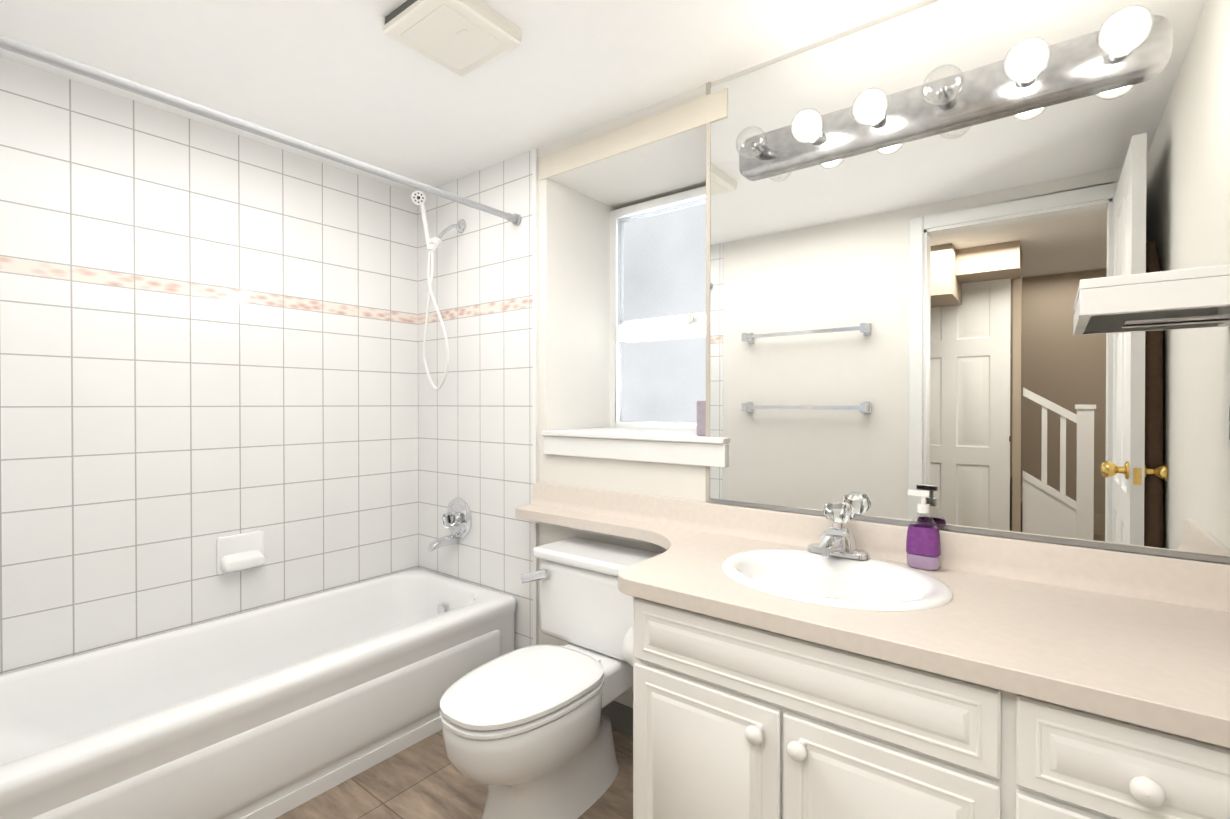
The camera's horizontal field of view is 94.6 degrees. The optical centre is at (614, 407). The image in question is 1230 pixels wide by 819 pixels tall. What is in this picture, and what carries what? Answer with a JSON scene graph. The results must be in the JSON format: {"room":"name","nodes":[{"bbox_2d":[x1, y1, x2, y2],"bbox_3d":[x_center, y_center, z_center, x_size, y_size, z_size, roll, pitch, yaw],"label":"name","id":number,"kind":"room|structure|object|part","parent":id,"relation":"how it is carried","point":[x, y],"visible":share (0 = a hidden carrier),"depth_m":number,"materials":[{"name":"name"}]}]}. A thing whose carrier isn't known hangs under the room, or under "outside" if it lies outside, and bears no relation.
{"room":"bathroom","nodes":[
{"label":"bathroom","id":0,"kind":"room"},
{"bbox_2d":[0,56,418,673],"bbox_3d":[-1.474,0.063,2.519,0.120,2.365,2.540,0,0,38],"label":"wall","id":1,"kind":"structure","parent":0,"point":[208,336],"depth_m":2.17,"materials":[{"name":"tile"}]},
{"bbox_2d":[216,530,265,574],"bbox_3d":[-1.518,0.592,2.317,0.060,0.150,0.170,0,0,38],"label":"soap dish","id":2,"kind":"object","parent":1,"relation":"attached to","point":[240,552],"visible":0.96,"depth_m":2.31,"materials":[{"name":"ceramic"}]},
{"bbox_2d":[275,728,632,818],"bbox_3d":[-0.247,1.277,1.584,3.215,0.050,2.540,0,0,38],"label":"floor","id":3,"kind":"structure","parent":0,"point":[423,779],"depth_m":1.84,"materials":[{"name":"wood"}]},
{"bbox_2d":[0,568,515,818],"bbox_3d":[-1.269,1.044,2.053,0.778,0.410,1.772,0,0,38],"label":"bathtub","id":4,"kind":"object","parent":3,"relation":"on","point":[274,711],"visible":0.94,"depth_m":1.89,"materials":[{"name":"ceramic"}]},
{"bbox_2d":[440,537,660,818],"bbox_3d":[-0.204,0.888,1.850,0.580,0.724,0.798,0,0,38],"label":"toilet","id":5,"kind":"object","parent":3,"relation":"on","point":[527,732],"visible":0.92,"depth_m":1.73,"materials":[{"name":"ceramic"}]},
{"bbox_3d":[-0.297,0.624,2.109,0.115,0.063,0.049,0,0,38],"label":"handle","id":6,"kind":"part","parent":5,"relation":"part of","materials":[{"name":"silver metal"}]},
{"bbox_3d":[-0.021,0.712,2.067,0.530,0.290,0.217,0,0,38],"label":"tank","id":7,"kind":"part","parent":5,"relation":"part of","materials":[{"name":"ceramic"}]},
{"bbox_2d":[618,586,1229,818],"bbox_3d":[0.300,0.857,1.577,2.099,0.790,0.636,0,0,38],"label":"bathroom vanity","id":8,"kind":"object","parent":3,"relation":"on","point":[836,661],"depth_m":1.09,"materials":[{"name":"laminate"}]},
{"bbox_3d":[0.071,0.632,1.523,0.050,0.124,0.150,0,0,38],"label":"plate","id":9,"kind":"part","parent":8,"relation":"part of","materials":[{"name":"white plastic"}]},
{"bbox_2d":[515,503,1229,737],"bbox_3d":[0.301,0.442,1.584,2.109,0.040,0.618,0,0,38],"label":"countertop","id":10,"kind":"structure","parent":8,"relation":"on","point":[1169,662],"depth_m":1.09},
{"bbox_2d":[683,538,966,629],"bbox_3d":[0.533,0.493,1.425,0.544,0.164,0.444,0,0,38],"label":"sink","id":11,"kind":"object","parent":10,"relation":"in","point":[877,586],"depth_m":1.45,"materials":[{"name":"white ceramic"}]},
{"bbox_2d":[803,518,874,557],"bbox_3d":[0.596,0.366,1.555,0.170,0.090,0.152,0,0,38],"label":"faucet","id":12,"kind":"object","parent":10,"relation":"on","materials":[{"name":"silver metal"}]},
{"bbox_2d":[906,489,940,570],"bbox_3d":[0.813,0.320,1.495,0.080,0.203,0.049,0,0,38],"label":"soap dispenser","id":13,"kind":"object","parent":10,"relation":"on","point":[923,547],"visible":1,"depth_m":1.48,"materials":[{"name":"purple plastic"}]},
{"bbox_3d":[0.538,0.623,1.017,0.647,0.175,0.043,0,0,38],"label":"knob","id":14,"kind":"part","parent":8,"relation":"part of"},
{"bbox_2d":[0,0,923,192],"bbox_3d":[-0.247,-1.138,1.567,3.215,0.050,2.540,0,0,38],"label":"ceiling","id":15,"kind":"structure","parent":0,"point":[349,78],"depth_m":1.83,"materials":[{"name":"white paint"}]},
{"bbox_2d":[382,0,521,75],"bbox_3d":[-0.470,-1.089,1.644,0.280,0.048,0.280,0,0,38],"label":"fan","id":16,"kind":"object","parent":15,"relation":"attached to","point":[462,37],"visible":1,"depth_m":1.61,"materials":[{"name":"white plastic"}]},
{"bbox_2d":[546,76,727,208],"bbox_3d":[0.233,-1.051,2.410,0.850,0.135,0.620,0,0,38],"label":"wall","id":17,"kind":"structure","parent":0,"point":[675,164],"depth_m":2.34,"materials":[{"name":"beige paint"}]},
{"bbox_2d":[538,0,1227,707],"bbox_3d":[0.338,0.064,2.336,2.975,2.365,0.620,0,0,38],"label":"wall","id":18,"kind":"structure","parent":0,"point":[573,309],"depth_m":2.47,"materials":[{"name":"beige paint"}]},
{"bbox_2d":[418,150,532,649],"bbox_3d":[-0.693,0.062,2.731,0.860,2.365,0.012,0,0,38],"label":"wall tile","id":19,"kind":"structure","parent":18,"relation":"attached to","point":[475,432],"depth_m":2.67,"materials":[{"name":"white tile"}]},
{"bbox_2d":[411,190,465,389],"bbox_3d":[-0.871,-0.560,2.737,0.242,0.948,0.187,0,0,38],"label":"shower","id":20,"kind":"object","parent":19,"relation":"attached to","point":[418,197],"visible":1,"depth_m":2.70,"materials":[{"name":"white plastic"}]},
{"bbox_3d":[-0.788,-0.859,2.721,0.092,0.115,0.108,0,0,38],"label":"arm","id":21,"kind":"part","parent":20,"relation":"part of"},
{"bbox_2d":[428,498,471,551],"bbox_3d":[-0.809,0.560,2.721,0.196,0.237,0.150,0,0,38],"label":"tub valve","id":22,"kind":"object","parent":19,"relation":"attached to","point":[457,519],"visible":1,"depth_m":2.73,"materials":[{"name":"silver metal"}]},
{"bbox_3d":[-0.828,0.648,2.736,0.054,0.061,0.150,0,0,38],"label":"spout","id":23,"kind":"part","parent":22,"relation":"part of","materials":[{"name":"silver metal"}]},
{"bbox_3d":[-0.801,0.539,2.731,0.076,0.076,0.044,0,0,38],"label":"knob","id":24,"kind":"part","parent":22,"relation":"part of","materials":[{"name":"plastic"}]},
{"bbox_3d":[-0.775,0.539,2.764,0.196,0.196,0.040,0,0,38],"label":"plate","id":25,"kind":"part","parent":22,"relation":"part of","materials":[{"name":"silver metal"}]},
{"bbox_2d":[532,148,538,644],"bbox_3d":[-0.345,0.064,2.461,0.020,2.364,0.014,0,0,38],"label":"trim","id":26,"kind":"structure","parent":18,"relation":"attached to","point":[535,350],"depth_m":2.45,"materials":[{"name":"white wood"}]},
{"bbox_2d":[601,701,632,736],"bbox_3d":[0.022,1.195,2.192,0.940,0.105,0.006,0,0,38],"label":"baseboard","id":27,"kind":"structure","parent":18,"relation":"attached to","point":[619,715],"depth_m":2.19,"materials":[{"name":"wood"}]},
{"bbox_2d":[539,88,727,180],"bbox_3d":[0.028,-1.024,2.168,0.880,0.095,0.012,0,0,38],"label":"trim","id":28,"kind":"structure","parent":18,"relation":"attached to","point":[694,114],"depth_m":2.12,"materials":[{"name":"paint"}]},
{"bbox_2d":[541,427,726,443],"bbox_3d":[0.185,0.107,2.356,0.850,0.020,0.534,0,0,38],"label":"board","id":29,"kind":"object","parent":18,"relation":"on","point":[673,435],"visible":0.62,"depth_m":2.19,"materials":[{"name":"white wood"}]},
{"bbox_2d":[697,401,705,434],"bbox_3d":[0.377,0.008,2.054,0.120,0.179,0.120,0,0,38],"label":"tissue box","id":30,"kind":"object","parent":29,"relation":"on","point":[701,417],"visible":0.15,"depth_m":2.03,"materials":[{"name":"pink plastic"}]},
{"bbox_2d":[543,436,726,467],"bbox_3d":[0.037,0.159,2.163,0.850,0.079,0.022,0,0,38],"label":"trim","id":31,"kind":"structure","parent":18,"relation":"attached to","point":[699,454],"depth_m":2.10,"materials":[{"name":"white wood"}]},
{"bbox_2d":[531,482,1229,609],"bbox_3d":[0.480,0.374,1.815,2.109,0.094,0.034,0,0,38],"label":"backsplash","id":32,"kind":"structure","parent":18,"relation":"attached to","point":[1190,582],"depth_m":1.46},
{"bbox_2d":[706,0,1229,563],"bbox_3d":[0.819,-0.393,1.566,1.274,1.438,0.008,0,0,38],"label":"mirror","id":33,"kind":"object","parent":18,"relation":"attached to","point":[888,326],"visible":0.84,"depth_m":1.47,"materials":[{"name":"clear glass"}]},
{"bbox_2d":[736,5,1172,179],"bbox_3d":[0.772,-0.807,1.497,1.020,0.132,0.158,0,0,38],"label":"vanity light bar","id":34,"kind":"object","parent":33,"relation":"attached to","point":[1128,48],"visible":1,"depth_m":1.44,"materials":[{"name":"silver metal"}]},
{"bbox_3d":[0.418,-0.809,1.734,0.092,0.092,0.101,0,0,38],"label":"bulb","id":35,"kind":"part","parent":34,"relation":"part of","materials":[{"name":"clear glass"}]},
{"bbox_3d":[0.553,-0.808,1.630,0.092,0.092,0.101,0,0,38],"label":"bulb","id":36,"kind":"part","parent":34,"relation":"part of","materials":[{"name":"white glass"}]},
{"bbox_3d":[0.688,-0.808,1.527,0.092,0.092,0.101,0,0,38],"label":"bulb","id":37,"kind":"part","parent":34,"relation":"part of","materials":[{"name":"white glass"}]},
{"bbox_3d":[0.823,-0.807,1.423,0.092,0.092,0.101,0,0,38],"label":"bulb","id":38,"kind":"part","parent":34,"relation":"part of","materials":[{"name":"clear glass"}]},
{"bbox_3d":[0.957,-0.806,1.319,0.092,0.092,0.101,0,0,38],"label":"bulb","id":39,"kind":"part","parent":34,"relation":"part of","materials":[{"name":"white glass"}]},
{"bbox_3d":[1.092,-0.806,1.216,0.092,0.092,0.101,0,0,38],"label":"bulb","id":40,"kind":"part","parent":34,"relation":"part of","materials":[{"name":"white glass"}]},
{"bbox_2d":[1227,566,1229,609],"bbox_3d":[1.119,0.380,0.943,0.033,0.094,0.600,0,0,38],"label":"backsplash","id":41,"kind":"structure","parent":18,"relation":"attached to","point":[1228,567],"depth_m":1.19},
{"bbox_3d":[0.979,0.076,0.632,0.120,2.365,2.540,0,0,38],"label":"wall","id":42,"kind":"structure","parent":0,"visible":0},
{"bbox_2d":[1076,264,1229,326],"bbox_3d":[1.145,-0.117,1.179,0.288,0.300,0.213,0,0,38],"label":"shelf","id":43,"kind":"object","parent":42,"relation":"attached to","point":[1198,287],"visible":1,"depth_m":1.12,"materials":[{"name":"white wood"}]},
{"bbox_3d":[0.385,-0.435,2.612,0.850,1.100,0.120,0,0,38],"label":"wall niche","id":44,"kind":"object","parent":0,"visible":0},
{"bbox_2d":[610,186,705,429],"bbox_3d":[0.329,-0.430,2.538,0.858,1.065,0.064,0,0,38],"label":"window","id":45,"kind":"structure","parent":44,"relation":"attached to","point":[664,273],"depth_m":2.64,"materials":[{"name":"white glass"}]},
{"bbox_3d":[0.331,-0.424,2.541,0.778,0.990,0.033,0,0,38],"label":"window sash","id":46,"kind":"part","parent":45,"relation":"part of","materials":[{"name":"glass"}]},
{"bbox_2d":[620,201,705,321],"bbox_3d":[0.332,-0.660,2.541,0.750,0.490,0.028,0,0,38],"label":"window frame","id":47,"kind":"structure","parent":45,"relation":"attached to","point":[622,259],"depth_m":2.76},
{"bbox_2d":[687,313,698,324],"bbox_3d":[0.336,-0.389,2.470,0.055,0.045,0.036,0,0,38],"label":"window latch","id":48,"kind":"object","parent":45,"relation":"attached to","point":[691,319],"depth_m":2.46,"materials":[{"name":"white plastic"}]},
{"bbox_3d":[-1.783,0.071,1.314,0.860,2.365,0.012,0,0,38],"label":"wall tile","id":49,"kind":"structure","parent":0,"visible":0},
{"bbox_2d":[0,35,520,224],"bbox_3d":[-0.973,-0.830,1.812,0.048,0.048,1.775,0,0,38],"label":"shower rail","id":50,"kind":"object","parent":49,"relation":"attached to","point":[33,52],"visible":1,"depth_m":1.61,"materials":[{"name":"silver metal"}]}
]}

